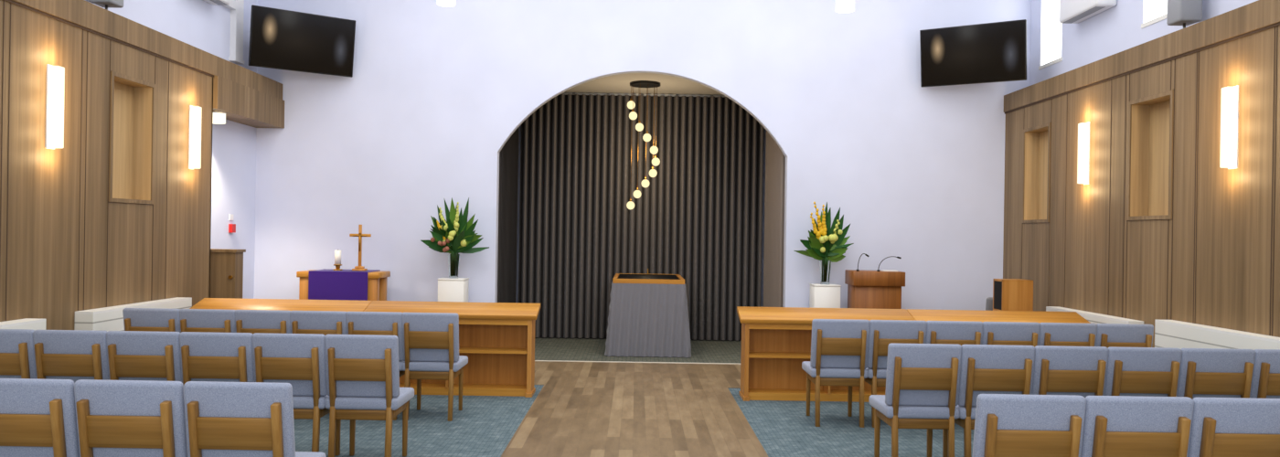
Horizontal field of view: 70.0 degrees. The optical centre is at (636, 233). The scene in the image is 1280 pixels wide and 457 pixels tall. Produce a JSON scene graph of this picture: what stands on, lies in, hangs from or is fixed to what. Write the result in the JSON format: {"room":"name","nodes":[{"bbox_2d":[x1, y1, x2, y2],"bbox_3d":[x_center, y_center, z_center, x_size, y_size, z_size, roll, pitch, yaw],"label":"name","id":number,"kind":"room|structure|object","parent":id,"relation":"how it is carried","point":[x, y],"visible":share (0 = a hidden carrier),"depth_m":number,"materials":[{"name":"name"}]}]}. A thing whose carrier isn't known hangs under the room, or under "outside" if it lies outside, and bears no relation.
{"room":"crematorium chapel","nodes":[
{"label":"crematorium chapel","id":0,"kind":"room"},
{"bbox_2d":[0,0,282,330],"bbox_3d":[-4.650,-0.194,4.170,0.325,3.380,14.740,1,0,0],"label":"wall","id":1,"kind":"structure","parent":0,"point":[116,215],"depth_m":7.67,"materials":[{"name":"brown wood"}]},
{"bbox_2d":[45,64,64,149],"bbox_3d":[-4.457,-0.966,7.020,0.086,0.640,0.100,1,0,0],"label":"sconce","id":2,"kind":"object","parent":1,"relation":"attached to","point":[55,74],"visible":1,"depth_m":6.98,"materials":[{"name":"white glass"}]},
{"bbox_2d":[88,0,123,10],"bbox_3d":[-4.612,-2.104,7.960,0.200,0.440,0.210,1,0,0],"label":"speaker","id":3,"kind":"object","parent":1,"relation":"on","point":[106,4],"visible":0.77,"depth_m":7.93},
{"bbox_2d":[188,105,201,169],"bbox_3d":[-4.457,-0.966,9.240,0.086,0.640,0.100,1,0,0],"label":"sconce","id":4,"kind":"object","parent":1,"relation":"attached to","point":[195,112],"visible":1,"depth_m":9.20,"materials":[{"name":"white glass"}]},
{"bbox_2d":[213,75,284,127],"bbox_3d":[-4.617,-1.499,10.620,0.350,0.350,1.840,1,0,0],"label":"bulkhead","id":5,"kind":"object","parent":1,"relation":"attached to","point":[242,104],"depth_m":10.51,"materials":[{"name":"brown wood"}]},
{"bbox_2d":[85,0,258,298],"bbox_3d":[-4.895,-1.308,4.170,0.200,5.600,14.740,1,0,0],"label":"wall","id":6,"kind":"structure","parent":0,"point":[204,26],"depth_m":10.63,"materials":[{"name":"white paint"}]},
{"bbox_2d":[203,0,230,5],"bbox_3d":[-4.662,-2.703,9.900,0.220,0.303,0.750,1,0,0],"label":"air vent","id":7,"kind":"object","parent":6,"relation":"in","point":[211,2],"visible":1,"depth_m":10.14,"materials":[{"name":"white plastic"}]},
{"bbox_2d":[228,213,235,232],"bbox_3d":[-4.794,-0.118,10.801,0.040,0.204,0.178,1,0,0],"label":"switch","id":8,"kind":"object","parent":6,"relation":"attached to","point":[231,227],"visible":1,"depth_m":10.79,"materials":[{"name":"red plastic"}]},
{"bbox_2d":[223,0,244,63],"bbox_3d":[-4.729,-2.916,10.635,0.080,1.780,0.670,1,0,0],"label":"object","id":9,"kind":"structure","parent":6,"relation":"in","point":[236,6],"depth_m":10.77,"materials":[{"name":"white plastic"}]},
{"bbox_2d":[212,110,226,124],"bbox_3d":[-4.600,-1.264,9.980,0.230,0.120,0.230,1,0,0],"label":"sconce","id":10,"kind":"object","parent":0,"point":[218,117],"visible":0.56,"depth_m":9.91,"materials":[{"name":"white plastic"}]},
{"bbox_2d":[293,384,974,456],"bbox_3d":[0.034,1.621,4.200,9.950,0.100,15.000,1,0,0],"label":"carpet","id":11,"kind":"structure","parent":0,"point":[485,426],"depth_m":7.22,"materials":[{"name":"blue carpet"}]},
{"bbox_2d":[0,329,36,378],"bbox_3d":[-4.124,1.064,6.105,0.474,0.891,0.530,1,0,0],"label":"chair","id":12,"kind":"object","parent":11,"relation":"on","point":[17,360],"visible":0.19,"depth_m":5.88,"materials":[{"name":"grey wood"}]},
{"bbox_2d":[0,378,79,456],"bbox_3d":[-2.721,1.087,4.235,0.474,0.891,0.530,1,0,0],"label":"chair","id":13,"kind":"object","parent":11,"relation":"on","point":[38,416],"visible":0.84,"depth_m":4.01,"materials":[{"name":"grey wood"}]},
{"bbox_2d":[32,330,109,383],"bbox_3d":[-3.656,1.072,6.105,0.474,0.891,0.530,1,0,-1],"label":"chair","id":14,"kind":"object","parent":11,"relation":"on","point":[73,355],"visible":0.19,"depth_m":5.88,"materials":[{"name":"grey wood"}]},
{"bbox_2d":[0,297,191,331],"bbox_3d":[-4.457,1.066,2.900,0.148,0.865,12.200,1,0,0],"label":"wall","id":15,"kind":"structure","parent":11,"relation":"on","point":[111,318],"depth_m":7.53,"materials":[{"name":"white paint"}]},
{"bbox_2d":[74,379,188,456],"bbox_3d":[-2.241,1.095,4.235,0.474,0.891,0.530,1,0,0],"label":"chair","id":16,"kind":"object","parent":11,"relation":"on","point":[115,418],"visible":0.91,"depth_m":4.01,"materials":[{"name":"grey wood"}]},
{"bbox_2d":[106,330,181,382],"bbox_3d":[-3.186,1.079,6.105,0.474,0.891,0.530,1,0,0],"label":"chair","id":17,"kind":"object","parent":11,"relation":"on","point":[132,355],"visible":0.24,"depth_m":5.88,"materials":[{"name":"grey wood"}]},
{"bbox_2d":[122,308,180,332],"bbox_3d":[-4.001,1.066,7.750,0.474,0.891,0.530,1,0,0],"label":"chair","id":18,"kind":"object","parent":11,"relation":"on","point":[134,319],"visible":0.13,"depth_m":7.52,"materials":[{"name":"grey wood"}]},
{"bbox_2d":[179,309,235,332],"bbox_3d":[-3.542,1.074,7.750,0.474,0.891,0.530,1,0,1],"label":"chair","id":19,"kind":"object","parent":11,"relation":"on","point":[190,320],"visible":0.21,"depth_m":7.52,"materials":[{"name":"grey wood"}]},
{"bbox_2d":[179,331,254,384],"bbox_3d":[-2.717,1.087,6.105,0.474,0.891,0.530,1,0,0],"label":"chair","id":20,"kind":"object","parent":11,"relation":"on","point":[204,357],"visible":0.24,"depth_m":5.88,"materials":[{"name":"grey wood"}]},
{"bbox_2d":[183,381,326,456],"bbox_3d":[-1.759,1.102,4.235,0.474,0.891,0.530,1,0,0],"label":"chair","id":21,"kind":"object","parent":11,"relation":"on","point":[223,419],"visible":1,"depth_m":4.01,"materials":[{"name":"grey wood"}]},
{"bbox_2d":[234,309,290,334],"bbox_3d":[-3.084,1.081,7.750,0.474,0.891,0.530,1,0,1],"label":"chair","id":22,"kind":"object","parent":11,"relation":"on","point":[252,322],"visible":0.2,"depth_m":7.52,"materials":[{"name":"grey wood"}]},
{"bbox_2d":[251,332,341,455],"bbox_3d":[-2.247,1.094,6.105,0.474,0.891,0.530,1,0,0],"label":"chair","id":23,"kind":"object","parent":11,"relation":"on","point":[298,360],"visible":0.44,"depth_m":5.88,"materials":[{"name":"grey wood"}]},
{"bbox_2d":[289,310,346,335],"bbox_3d":[-2.627,1.088,7.750,0.474,0.891,0.530,1,0,0],"label":"chair","id":24,"kind":"object","parent":11,"relation":"on","point":[325,323],"visible":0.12,"depth_m":7.52,"materials":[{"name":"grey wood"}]},
{"bbox_2d":[189,298,540,397],"bbox_3d":[-2.600,1.096,8.815,3.305,0.865,0.359,1,0,0],"label":"desk","id":25,"kind":"object","parent":11,"relation":"on","point":[497,339],"visible":0.45,"depth_m":8.87,"materials":[{"name":"brown wood"}]},
{"bbox_2d":[324,334,414,456],"bbox_3d":[-1.779,1.102,6.105,0.474,0.891,0.530,1,0,0],"label":"chair","id":26,"kind":"object","parent":11,"relation":"on","point":[362,371],"visible":1,"depth_m":5.89,"materials":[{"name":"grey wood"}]},
{"bbox_2d":[345,311,410,420],"bbox_3d":[-2.169,1.096,7.750,0.474,0.891,0.530,1,0,0],"label":"chair","id":27,"kind":"object","parent":11,"relation":"on","point":[357,323],"visible":0.3,"depth_m":7.52,"materials":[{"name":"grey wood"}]},
{"bbox_2d":[401,312,468,421],"bbox_3d":[-1.710,1.103,7.750,0.474,0.891,0.530,1,0,0],"label":"chair","id":28,"kind":"object","parent":11,"relation":"on","point":[430,340],"visible":0.98,"depth_m":7.54,"materials":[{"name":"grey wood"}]},
{"bbox_2d":[437,277,469,302],"bbox_3d":[-2.247,1.044,11.200,0.321,0.980,0.321,1,0,0],"label":"plinth","id":29,"kind":"object","parent":11,"relation":"on","point":[449,290],"visible":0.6,"depth_m":11.04,"materials":[{"name":"white paint"}]},
{"bbox_2d":[420,197,489,278],"bbox_3d":[-2.216,0.055,11.152,0.799,0.998,0.377,1,0,0],"label":"flowers","id":30,"kind":"object","parent":29,"relation":"in","point":[454,235],"visible":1,"depth_m":11.15,"materials":[{"name":"green plant"}]},
{"bbox_2d":[809,283,841,308],"bbox_3d":[2.302,1.117,11.200,0.321,0.980,0.321,1,0,0],"label":"plinth","id":31,"kind":"object","parent":11,"relation":"on","point":[820,295],"visible":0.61,"depth_m":11.04,"materials":[{"name":"white paint"}]},
{"bbox_2d":[793,202,853,284],"bbox_3d":[2.283,0.119,11.147,0.706,1.012,0.338,1,0,0],"label":"flowers","id":32,"kind":"object","parent":31,"relation":"on","point":[825,244],"visible":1,"depth_m":11.16,"materials":[{"name":"green plant"}]},
{"bbox_2d":[801,319,870,427],"bbox_3d":[1.684,1.157,7.750,0.474,0.891,0.530,1,0,0],"label":"chair","id":33,"kind":"object","parent":11,"relation":"on","point":[839,347],"visible":1,"depth_m":7.54,"materials":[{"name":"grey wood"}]},
{"bbox_2d":[844,253,905,309],"bbox_3d":[2.861,0.929,11.000,0.610,1.374,0.440,1,0,0],"label":"lectern","id":34,"kind":"object","parent":11,"relation":"on","point":[878,289],"visible":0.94,"depth_m":10.82,"materials":[{"name":"brown wood"}]},
{"bbox_2d":[864,320,927,427],"bbox_3d":[2.152,1.165,7.750,0.474,0.891,0.530,1,0,0],"label":"chair","id":35,"kind":"object","parent":11,"relation":"on","point":[882,333],"visible":0.39,"depth_m":7.53,"materials":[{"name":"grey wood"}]},
{"bbox_2d":[736,306,1090,402],"bbox_3d":[2.647,1.180,8.815,3.330,0.865,0.359,1,0,0],"label":"desk","id":36,"kind":"object","parent":11,"relation":"on","point":[776,341],"visible":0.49,"depth_m":8.86,"materials":[{"name":"brown wood"}]},
{"bbox_2d":[869,343,961,456],"bbox_3d":[1.854,1.160,6.105,0.474,0.891,0.530,1,0,0],"label":"chair","id":37,"kind":"object","parent":11,"relation":"on","point":[922,380],"visible":1,"depth_m":5.89,"materials":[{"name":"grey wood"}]},
{"bbox_2d":[925,320,983,346],"bbox_3d":[2.619,1.172,7.750,0.474,0.891,0.530,1,0,0],"label":"chair","id":38,"kind":"object","parent":11,"relation":"on","point":[960,333],"visible":0.19,"depth_m":7.52,"materials":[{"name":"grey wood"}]},
{"bbox_2d":[942,344,1035,456],"bbox_3d":[2.328,1.168,6.105,0.474,0.891,0.530,1,0,0],"label":"chair","id":39,"kind":"object","parent":11,"relation":"on","point":[985,368],"visible":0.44,"depth_m":5.88,"materials":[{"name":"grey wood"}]},
{"bbox_2d":[981,321,1040,347],"bbox_3d":[3.087,1.180,7.750,0.474,0.891,0.530,1,0,0],"label":"chair","id":40,"kind":"object","parent":11,"relation":"on","point":[994,333],"visible":0.21,"depth_m":7.52,"materials":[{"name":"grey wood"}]},
{"bbox_2d":[972,394,1086,456],"bbox_3d":[1.734,1.158,4.235,0.474,0.891,0.530,1,0,0],"label":"chair","id":41,"kind":"object","parent":11,"relation":"on","point":[1006,425],"visible":1,"depth_m":4.00,"materials":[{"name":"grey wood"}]},
{"bbox_2d":[1038,322,1097,346],"bbox_3d":[3.555,1.187,7.750,0.474,0.891,0.530,1,0,0],"label":"chair","id":42,"kind":"object","parent":11,"relation":"on","point":[1050,334],"visible":0.17,"depth_m":7.52,"materials":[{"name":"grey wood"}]},
{"bbox_2d":[1031,345,1108,398],"bbox_3d":[2.797,1.175,6.105,0.474,0.891,0.530,1,0,-1],"label":"chair","id":43,"kind":"object","parent":11,"relation":"on","point":[1058,370],"visible":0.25,"depth_m":5.88,"materials":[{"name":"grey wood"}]},
{"bbox_2d":[1095,323,1153,348],"bbox_3d":[4.024,1.195,7.750,0.474,0.891,0.530,1,0,0],"label":"chair","id":44,"kind":"object","parent":11,"relation":"on","point":[1107,335],"visible":0.14,"depth_m":7.52,"materials":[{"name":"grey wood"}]},
{"bbox_2d":[1080,395,1194,456],"bbox_3d":[2.205,1.166,4.235,0.474,0.891,0.530,1,0,0],"label":"chair","id":45,"kind":"object","parent":11,"relation":"on","point":[1114,426],"visible":1,"depth_m":4.00,"materials":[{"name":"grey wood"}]},
{"bbox_2d":[1104,346,1182,396],"bbox_3d":[3.270,1.183,6.105,0.474,0.891,0.530,1,0,0],"label":"chair","id":46,"kind":"object","parent":11,"relation":"on","point":[1130,371],"visible":0.32,"depth_m":5.88,"materials":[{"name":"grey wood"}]},
{"bbox_2d":[1045,306,1279,350],"bbox_3d":[4.545,1.195,3.400,0.138,0.895,13.200,1,0,0],"label":"wall","id":47,"kind":"structure","parent":11,"relation":"on","point":[1173,334],"depth_m":7.38,"materials":[{"name":"white paint"}]},
{"bbox_2d":[1176,348,1255,399],"bbox_3d":[3.743,1.190,6.105,0.474,0.891,0.530,1,0,1],"label":"chair","id":48,"kind":"object","parent":11,"relation":"on","point":[1204,372],"visible":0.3,"depth_m":5.88,"materials":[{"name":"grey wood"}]},
{"bbox_2d":[1187,397,1279,456],"bbox_3d":[2.680,1.173,4.235,0.474,0.891,0.530,1,0,0],"label":"chair","id":49,"kind":"object","parent":11,"relation":"on","point":[1221,427],"visible":0.96,"depth_m":4.00,"materials":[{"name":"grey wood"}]},
{"bbox_2d":[1249,349,1279,398],"bbox_3d":[4.213,1.198,6.105,0.474,0.891,0.530,1,0,0],"label":"chair","id":50,"kind":"object","parent":11,"relation":"on","point":[1265,381],"visible":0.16,"depth_m":5.88,"materials":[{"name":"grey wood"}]},
{"bbox_2d":[501,336,768,456],"bbox_3d":[0.034,1.616,5.275,9.748,0.110,16.950,1,0,0],"label":"floor","id":51,"kind":"structure","parent":0,"point":[581,409],"depth_m":8.28,"materials":[{"name":"wood"}]},
{"bbox_2d":[209,248,245,298],"bbox_3d":[-4.589,0.837,10.045,0.470,1.320,0.250,1,0,0],"label":"cabinet","id":52,"kind":"object","parent":51,"relation":"on","point":[226,264],"visible":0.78,"depth_m":9.95,"materials":[{"name":"brown wood"}]},
{"bbox_2d":[296,269,390,300],"bbox_3d":[-3.546,0.983,11.080,0.980,1.060,0.524,1,0,0],"label":"altar table","id":53,"kind":"object","parent":51,"relation":"on","point":[314,284],"visible":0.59,"depth_m":10.82,"materials":[{"name":"purple fabric"}]},
{"bbox_2d":[332,250,342,270],"bbox_3d":[-3.616,0.323,11.080,0.107,0.260,0.110,1,0,0],"label":"candle","id":54,"kind":"object","parent":53,"relation":"on","point":[337,253],"visible":1,"depth_m":11.05,"materials":[{"name":"white wax"}]},
{"bbox_2d":[349,224,371,271],"bbox_3d":[-3.348,0.177,11.080,0.255,0.560,0.100,1,0,0],"label":"cross","id":55,"kind":"object","parent":53,"relation":"on","point":[359,235],"visible":1,"depth_m":11.07,"materials":[{"name":"brown wood"}]},
{"bbox_2d":[604,268,691,357],"bbox_3d":[0.153,1.040,12.395,1.113,1.065,1.746,1,0,0],"label":"catafalque","id":56,"kind":"object","parent":51,"relation":"on","point":[648,316],"visible":1,"depth_m":11.58,"materials":[{"name":"grey fabric"}]},
{"bbox_2d":[985,297,992,310],"bbox_3d":[4.172,1.182,10.543,0.520,0.909,0.534,1,0,0],"label":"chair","id":57,"kind":"object","parent":51,"relation":"on","point":[989,301],"visible":0.07,"depth_m":10.29,"materials":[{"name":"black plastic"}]},
{"bbox_2d":[992,278,1033,310],"bbox_3d":[3.998,1.064,9.725,0.321,1.140,0.250,1,0,0],"label":"speaker","id":58,"kind":"object","parent":51,"relation":"on","point":[1008,294],"visible":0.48,"depth_m":9.60,"materials":[{"name":"brown wood"}]},
{"bbox_2d":[515,125,766,307],"bbox_3d":[0.069,-0.539,12.800,4.100,4.220,2.200,1,0,0],"label":"wall","id":59,"kind":"structure","parent":0,"point":[519,127],"depth_m":13.75,"materials":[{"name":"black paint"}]},
{"bbox_2d":[254,0,1031,310],"bbox_3d":[0.080,-1.229,11.620,9.950,5.600,0.160,1,0,0],"label":"wall","id":60,"kind":"structure","parent":0,"point":[424,117],"depth_m":11.54,"materials":[{"name":"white paint"}]},
{"bbox_2d":[248,4,355,77],"bbox_3d":[-4.018,-2.299,11.033,1.220,0.698,0.173,1,0,-36],"label":"tv","id":61,"kind":"object","parent":60,"relation":"attached to","point":[279,38],"visible":1,"depth_m":10.98,"materials":[{"name":"black plastic"}]},
{"bbox_2d":[919,19,1026,87],"bbox_3d":[4.056,-2.155,11.034,1.220,0.698,0.173,1,0,32],"label":"tv","id":62,"kind":"object","parent":60,"relation":"attached to","point":[997,51],"visible":1,"depth_m":10.98,"materials":[{"name":"black plastic"}]},
{"bbox_2d":[564,73,722,95],"bbox_3d":[0.094,-2.151,12.725,3.800,0.195,2.050,1,0,0],"label":"ceiling","id":63,"kind":"structure","parent":0,"point":[620,83],"depth_m":12.81,"materials":[{"name":"paint"}]},
{"bbox_2d":[496,128,518,302],"bbox_3d":[-1.771,-0.263,12.545,0.074,3.570,1.630,1,0,0],"label":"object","id":64,"kind":"object","parent":63,"relation":"hanging from","point":[508,154],"visible":0.56,"depth_m":12.38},
{"bbox_2d":[559,92,725,96],"bbox_3d":[0.092,-2.011,13.515,3.560,0.084,0.090,1,0,0],"label":"rail","id":65,"kind":"object","parent":63,"relation":"attached to","point":[565,93],"visible":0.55,"depth_m":13.48,"materials":[{"name":"white paint"}]},
{"bbox_2d":[518,94,763,341],"bbox_3d":[0.064,-0.234,13.420,3.560,3.570,0.092,1,0,0],"label":"curtain","id":66,"kind":"object","parent":65,"relation":"hanging from","point":[698,219],"visible":0.84,"depth_m":13.42,"materials":[{"name":"grey fabric"}]},
{"bbox_2d":[626,80,660,209],"bbox_3d":[0.094,-1.187,12.501,0.460,1.732,0.451,1,0,0],"label":"chandelier","id":67,"kind":"object","parent":63,"relation":"hanging from","point":[631,104],"visible":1,"depth_m":12.47,"materials":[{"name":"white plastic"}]},
{"bbox_2d":[763,130,785,307],"bbox_3d":[1.899,-0.205,12.545,0.074,3.570,1.630,1,0,0],"label":"curtain","id":68,"kind":"object","parent":63,"relation":"hanging from","point":[774,158],"visible":0.54,"depth_m":12.43,"materials":[{"name":"grey fabric"}]},
{"bbox_2d":[1002,0,1279,347],"bbox_3d":[4.774,-0.044,4.170,0.325,3.380,14.740,1,0,0],"label":"wall","id":69,"kind":"structure","parent":0,"point":[1158,230],"depth_m":8.25,"materials":[{"name":"brown wood"}]},
{"bbox_2d":[1077,121,1090,184],"bbox_3d":[4.606,-0.821,9.420,0.086,0.640,0.100,1,0,0],"label":"sconce","id":70,"kind":"object","parent":69,"relation":"attached to","point":[1083,128],"visible":1,"depth_m":9.38,"materials":[{"name":"white glass"}]},
{"bbox_2d":[1166,0,1202,28],"bbox_3d":[4.797,-1.954,8.000,0.200,0.440,0.210,1,0,0],"label":"speaker","id":71,"kind":"object","parent":69,"relation":"on","point":[1184,13],"visible":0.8,"depth_m":7.90},
{"bbox_2d":[1219,85,1239,169],"bbox_3d":[4.606,-0.821,7.106,0.086,0.640,0.100,1,0,0],"label":"sconce","id":72,"kind":"object","parent":69,"relation":"attached to","point":[1230,95],"visible":1,"depth_m":7.07,"materials":[{"name":"white glass"}]},
{"bbox_2d":[1029,0,1258,85],"bbox_3d":[5.054,-1.149,4.170,0.200,5.600,14.740,1,0,0],"label":"wall","id":73,"kind":"structure","parent":0,"point":[1115,29],"depth_m":9.73,"materials":[{"name":"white paint"}]},
{"bbox_2d":[1038,0,1062,69],"bbox_3d":[4.974,-2.781,10.960,0.012,1.540,0.600,1,0,0],"label":"window","id":74,"kind":"structure","parent":73,"relation":"in","point":[1050,43],"depth_m":10.97,"materials":[{"name":"white glass"}]},
{"bbox_2d":[1059,0,1116,23],"bbox_3d":[4.866,-2.501,9.870,0.220,0.303,0.850,1,0,0],"label":"air conditioner","id":75,"kind":"object","parent":73,"relation":"in","point":[1071,11],"visible":1,"depth_m":9.86,"materials":[{"name":"white plastic"}]},
{"bbox_2d":[1141,0,1167,28],"bbox_3d":[4.974,-2.781,8.680,0.012,1.540,0.600,1,0,0],"label":"window","id":76,"kind":"structure","parent":73,"relation":"in","point":[1155,11],"depth_m":8.77,"materials":[{"name":"white glass"}]},
{"bbox_3d":[0.126,-4.129,4.150,10.150,0.200,15.100,1,0,0],"label":"ceiling","id":77,"kind":"structure","parent":0,"visible":0},
{"bbox_2d":[437,0,455,6],"bbox_3d":[-1.860,-3.155,9.000,0.184,1.810,0.184,1,0,0],"label":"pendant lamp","id":78,"kind":"object","parent":77,"relation":"hanging from","point":[442,3],"visible":1,"depth_m":8.95,"materials":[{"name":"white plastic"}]},
{"bbox_2d":[835,0,854,12],"bbox_3d":[2.070,-3.092,9.000,0.184,1.810,0.184,1,0,0],"label":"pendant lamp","id":79,"kind":"object","parent":77,"relation":"hanging from","point":[841,5],"visible":1,"depth_m":8.94,"materials":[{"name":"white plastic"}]}
]}

